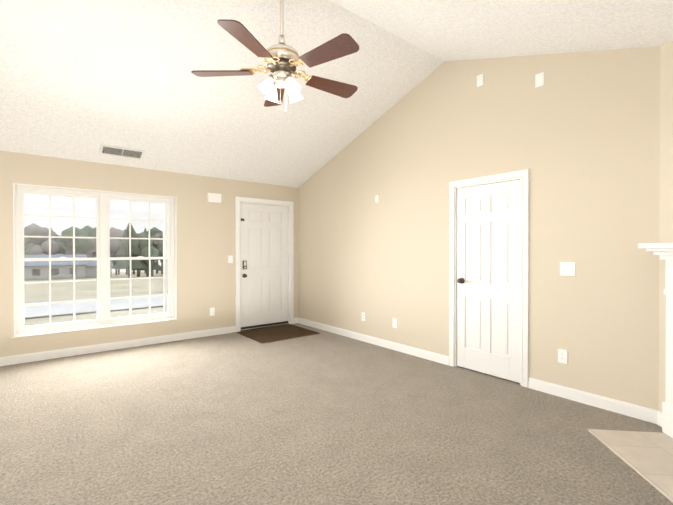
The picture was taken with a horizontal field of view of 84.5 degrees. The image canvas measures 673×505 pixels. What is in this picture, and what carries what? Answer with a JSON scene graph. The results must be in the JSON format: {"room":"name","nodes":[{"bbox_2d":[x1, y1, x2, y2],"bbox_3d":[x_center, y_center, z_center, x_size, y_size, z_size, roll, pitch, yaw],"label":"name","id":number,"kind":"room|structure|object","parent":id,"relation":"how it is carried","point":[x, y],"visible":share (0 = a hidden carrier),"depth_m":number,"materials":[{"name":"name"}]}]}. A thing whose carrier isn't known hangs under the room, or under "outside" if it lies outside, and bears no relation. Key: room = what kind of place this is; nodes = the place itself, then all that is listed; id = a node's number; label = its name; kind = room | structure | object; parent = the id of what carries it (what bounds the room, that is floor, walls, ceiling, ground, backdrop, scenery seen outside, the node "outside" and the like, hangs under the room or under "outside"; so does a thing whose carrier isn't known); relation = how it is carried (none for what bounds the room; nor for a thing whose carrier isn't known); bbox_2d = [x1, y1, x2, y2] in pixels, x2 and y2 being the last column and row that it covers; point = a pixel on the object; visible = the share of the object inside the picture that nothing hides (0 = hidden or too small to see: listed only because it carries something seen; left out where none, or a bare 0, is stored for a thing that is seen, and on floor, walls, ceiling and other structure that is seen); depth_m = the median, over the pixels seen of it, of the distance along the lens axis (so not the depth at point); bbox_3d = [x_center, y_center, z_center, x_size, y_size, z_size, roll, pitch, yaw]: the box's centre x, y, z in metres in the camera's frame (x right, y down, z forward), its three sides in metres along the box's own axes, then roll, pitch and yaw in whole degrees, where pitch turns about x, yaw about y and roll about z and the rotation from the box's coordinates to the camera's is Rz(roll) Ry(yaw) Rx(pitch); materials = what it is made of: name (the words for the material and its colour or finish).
{"room":"living room","nodes":[
{"label":"living room","id":0,"kind":"room"},
{"bbox_2d":[0,151,297,356],"bbox_3d":[-3.160,-0.579,4.506,6.580,3.620,0.150,0,0,-39],"label":"wall","id":1,"kind":"structure","parent":0,"point":[205,250],"depth_m":5.17,"materials":[{"name":"beige paint"}]},
{"bbox_2d":[11,183,177,337],"bbox_3d":[-2.938,0.083,4.676,1.754,1.706,0.168,0,0,-39],"label":"window","id":2,"kind":"structure","parent":1,"relation":"in","point":[103,258],"depth_m":4.66,"materials":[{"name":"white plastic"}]},
{"bbox_2d":[0,326,235,365],"bbox_3d":[-3.544,1.186,4.104,5.105,0.095,0.014,0,0,-39],"label":"baseboard","id":3,"kind":"structure","parent":1,"relation":"attached to","point":[31,357],"depth_m":4.64,"materials":[{"name":"white paint"}]},
{"bbox_2d":[210,308,214,315],"bbox_3d":[-1.838,0.875,5.472,0.072,0.116,0.008,0,0,-39],"label":"outlet","id":4,"kind":"object","parent":1,"relation":"attached to","point":[212,311],"visible":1,"depth_m":5.47,"materials":[{"name":"white plastic"}]},
{"bbox_2d":[208,193,220,202],"bbox_3d":[-1.800,-0.810,5.479,0.200,0.135,0.030,0,0,-39],"label":"box","id":5,"kind":"object","parent":1,"relation":"attached to","point":[214,197],"visible":1,"depth_m":5.46,"materials":[{"name":"white plastic"}]},
{"bbox_2d":[228,256,232,262],"bbox_3d":[-1.613,0.104,5.643,0.072,0.116,0.016,0,0,-39],"label":"light switch","id":6,"kind":"object","parent":1,"relation":"attached to","point":[230,259],"visible":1,"depth_m":5.64,"materials":[{"name":"white plastic"}]},
{"bbox_2d":[240,203,287,329],"bbox_3d":[-1.160,0.213,6.037,0.868,1.980,0.106,0,0,-39],"label":"front door","id":7,"kind":"structure","parent":1,"relation":"in","point":[264,260],"depth_m":6.03,"materials":[{"name":"white paint"}]},
{"bbox_2d":[235,196,293,331],"bbox_3d":[-1.206,0.179,6.095,1.040,2.085,0.220,0,0,-39],"label":"door frame","id":8,"kind":"structure","parent":1,"relation":"attached to","point":[237,238],"depth_m":6.02,"materials":[{"name":"white paint"}]},
{"bbox_2d":[0,323,672,504],"bbox_3d":[-0.759,1.308,1.520,6.880,0.120,8.130,0,0,-39],"label":"floor carpet","id":9,"kind":"object","parent":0,"point":[323,417],"visible":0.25,"depth_m":2.57,"materials":[{"name":"grey carpet"}]},
{"bbox_2d":[236,324,319,343],"bbox_3d":[-0.886,1.219,5.621,0.970,0.010,0.850,0,0,-39],"label":"doormat","id":10,"kind":"object","parent":9,"relation":"on","point":[273,334],"visible":0.98,"depth_m":5.55,"materials":[{"name":"brown fabric"}]},
{"bbox_2d":[588,429,672,502],"bbox_3d":[1.957,1.240,1.859,0.565,0.014,1.390,0,0,6],"label":"hearth","id":11,"kind":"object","parent":9,"relation":"on","point":[647,456],"depth_m":2.28,"materials":[{"name":"beige tile"}]},
{"bbox_2d":[638,243,672,437],"bbox_3d":[2.135,0.587,1.835,0.204,1.291,1.530,0,0,6],"label":"fireplace mantel","id":12,"kind":"object","parent":11,"relation":"on","point":[664,251],"visible":1,"depth_m":2.48,"materials":[{"name":"white paint"}]},
{"bbox_2d":[0,0,672,187],"bbox_3d":[-0.759,-1.674,1.503,6.880,1.334,8.030,0,0,-39],"label":"ceiling","id":13,"kind":"structure","parent":0,"point":[82,80],"depth_m":3.44,"materials":[{"name":"white paint"}]},
{"bbox_2d":[99,144,144,159],"bbox_3d":[-2.582,-1.207,4.469,0.460,0.078,0.203,0,0,-39],"label":"ceiling vent","id":14,"kind":"object","parent":13,"relation":"in","point":[116,151],"visible":0.98,"depth_m":4.46,"materials":[{"name":"white plastic"}]},
{"bbox_2d":[191,0,358,110],"bbox_3d":[-0.377,-1.579,2.810,1.282,1.031,1.308,0,0,-39],"label":"ceiling fan","id":15,"kind":"object","parent":13,"relation":"hanging from","point":[282,60],"visible":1,"depth_m":2.72,"materials":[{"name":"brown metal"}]},
{"bbox_2d":[298,46,659,410],"bbox_3d":[0.953,-0.579,4.514,0.150,3.620,4.980,0,0,-39],"label":"wall","id":16,"kind":"structure","parent":0,"point":[577,134],"depth_m":3.36,"materials":[{"name":"beige paint"}]},
{"bbox_2d":[296,317,448,364],"bbox_3d":[0.271,1.179,5.224,0.040,0.095,3.035,0,0,-39],"label":"baseboard","id":17,"kind":"structure","parent":16,"relation":"attached to","point":[428,355],"depth_m":4.84,"materials":[{"name":"white paint"}]},
{"bbox_2d":[393,318,396,327],"bbox_3d":[0.735,0.890,4.668,0.008,0.116,0.072,0,0,-39],"label":"outlet","id":18,"kind":"object","parent":16,"relation":"attached to","point":[394,323],"visible":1,"depth_m":4.67,"materials":[{"name":"white plastic"}]},
{"bbox_2d":[477,73,483,86],"bbox_3d":[1.456,-1.745,3.753,0.006,0.116,0.072,0,0,-39],"label":"electrical outlet plate","id":19,"kind":"object","parent":16,"relation":"attached to","point":[480,79],"visible":1,"depth_m":3.75,"materials":[{"name":"white plastic"}]},
{"bbox_2d":[457,179,520,382],"bbox_3d":[1.496,0.268,3.714,0.097,1.906,0.677,0,0,-39],"label":"door","id":20,"kind":"structure","parent":16,"relation":"in","point":[488,271],"depth_m":3.70,"materials":[{"name":"white paint"}]},
{"bbox_2d":[449,169,528,387],"bbox_3d":[1.550,0.235,3.757,0.170,2.000,0.835,0,0,-39],"label":"door frame","id":21,"kind":"structure","parent":16,"relation":"attached to","point":[524,174],"depth_m":3.50,"materials":[{"name":"white paint"}]},
{"bbox_2d":[535,72,543,87],"bbox_3d":[1.814,-1.542,3.308,0.006,0.116,0.072,0,0,-39],"label":"electrical outlet plate","id":22,"kind":"object","parent":16,"relation":"attached to","point":[539,79],"visible":1,"depth_m":3.31,"materials":[{"name":"white plastic"}]},
{"bbox_2d":[558,349,566,363],"bbox_3d":[1.935,0.889,3.170,0.008,0.116,0.072,0,0,-39],"label":"outlet","id":23,"kind":"object","parent":16,"relation":"attached to","point":[562,355],"visible":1,"depth_m":3.17,"materials":[{"name":"white plastic"}]},
{"bbox_2d":[560,262,574,275],"bbox_3d":[1.957,0.139,3.138,0.008,0.116,0.116,0,0,-39],"label":"light switch","id":24,"kind":"object","parent":16,"relation":"attached to","point":[567,268],"visible":1,"depth_m":3.14,"materials":[{"name":"white plastic"}]},
{"bbox_2d":[528,377,661,426],"bbox_3d":[2.068,1.192,2.980,0.040,0.095,1.023,0,0,-39],"label":"baseboard","id":25,"kind":"structure","parent":16,"relation":"attached to","point":[630,410],"depth_m":2.95,"materials":[{"name":"white paint"}]},
{"bbox_2d":[659,41,672,412],"bbox_3d":[2.312,-0.563,1.809,0.150,3.620,1.920,0,0,6],"label":"wall","id":26,"kind":"structure","parent":0,"point":[666,145],"depth_m":2.63,"materials":[{"name":"beige paint"}]},
{"label":"outside","id":27,"kind":"structure","parent":0,"visible":0},
{"bbox_3d":[-3.941,1.460,5.494,8.280,0.430,2.350,0,0,-39],"label":"porch","id":28,"kind":"object","parent":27,"visible":0},
{"bbox_2d":[163,203,167,312],"bbox_3d":[-2.939,-0.070,6.473,0.180,2.620,0.180,0,0,-39],"label":"porch post","id":29,"kind":"object","parent":28,"relation":"on","point":[165,280],"depth_m":6.40,"materials":[{"name":"white plastic"}]},
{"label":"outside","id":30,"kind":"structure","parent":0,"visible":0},
{"bbox_2d":[24,271,162,325],"bbox_3d":[-58.112,6.293,104.290,280.000,10.390,219.800,0,0,-39],"label":"lawn","id":31,"kind":"structure","parent":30,"point":[116,287],"depth_m":22.80,"materials":[{"name":"beige plant"}]},
{"bbox_2d":[24,255,112,280],"bbox_3d":[-46.927,2.468,64.786,12.700,4.200,9.200,0,0,-39],"label":"neighbouring house","id":32,"kind":"structure","parent":31,"relation":"on","point":[64,272],"depth_m":61.30,"materials":[{"name":"grey painted siding"},{"name":"grey roof shingles"},{"name":"window glass"}]},
{"bbox_2d":[24,223,162,277],"bbox_3d":[-42.082,-0.899,86.159,58.871,14.275,60.357,0,0,-39],"label":"tree","id":33,"kind":"object","parent":31,"relation":"on","point":[35,248],"depth_m":77.62,"materials":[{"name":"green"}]},
{"bbox_2d":[24,294,162,317],"bbox_3d":[6.617,1.811,23.443,280.000,0.581,12.464,0,0,-39],"label":"street","id":34,"kind":"structure","parent":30,"point":[115,305],"depth_m":13.46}
]}

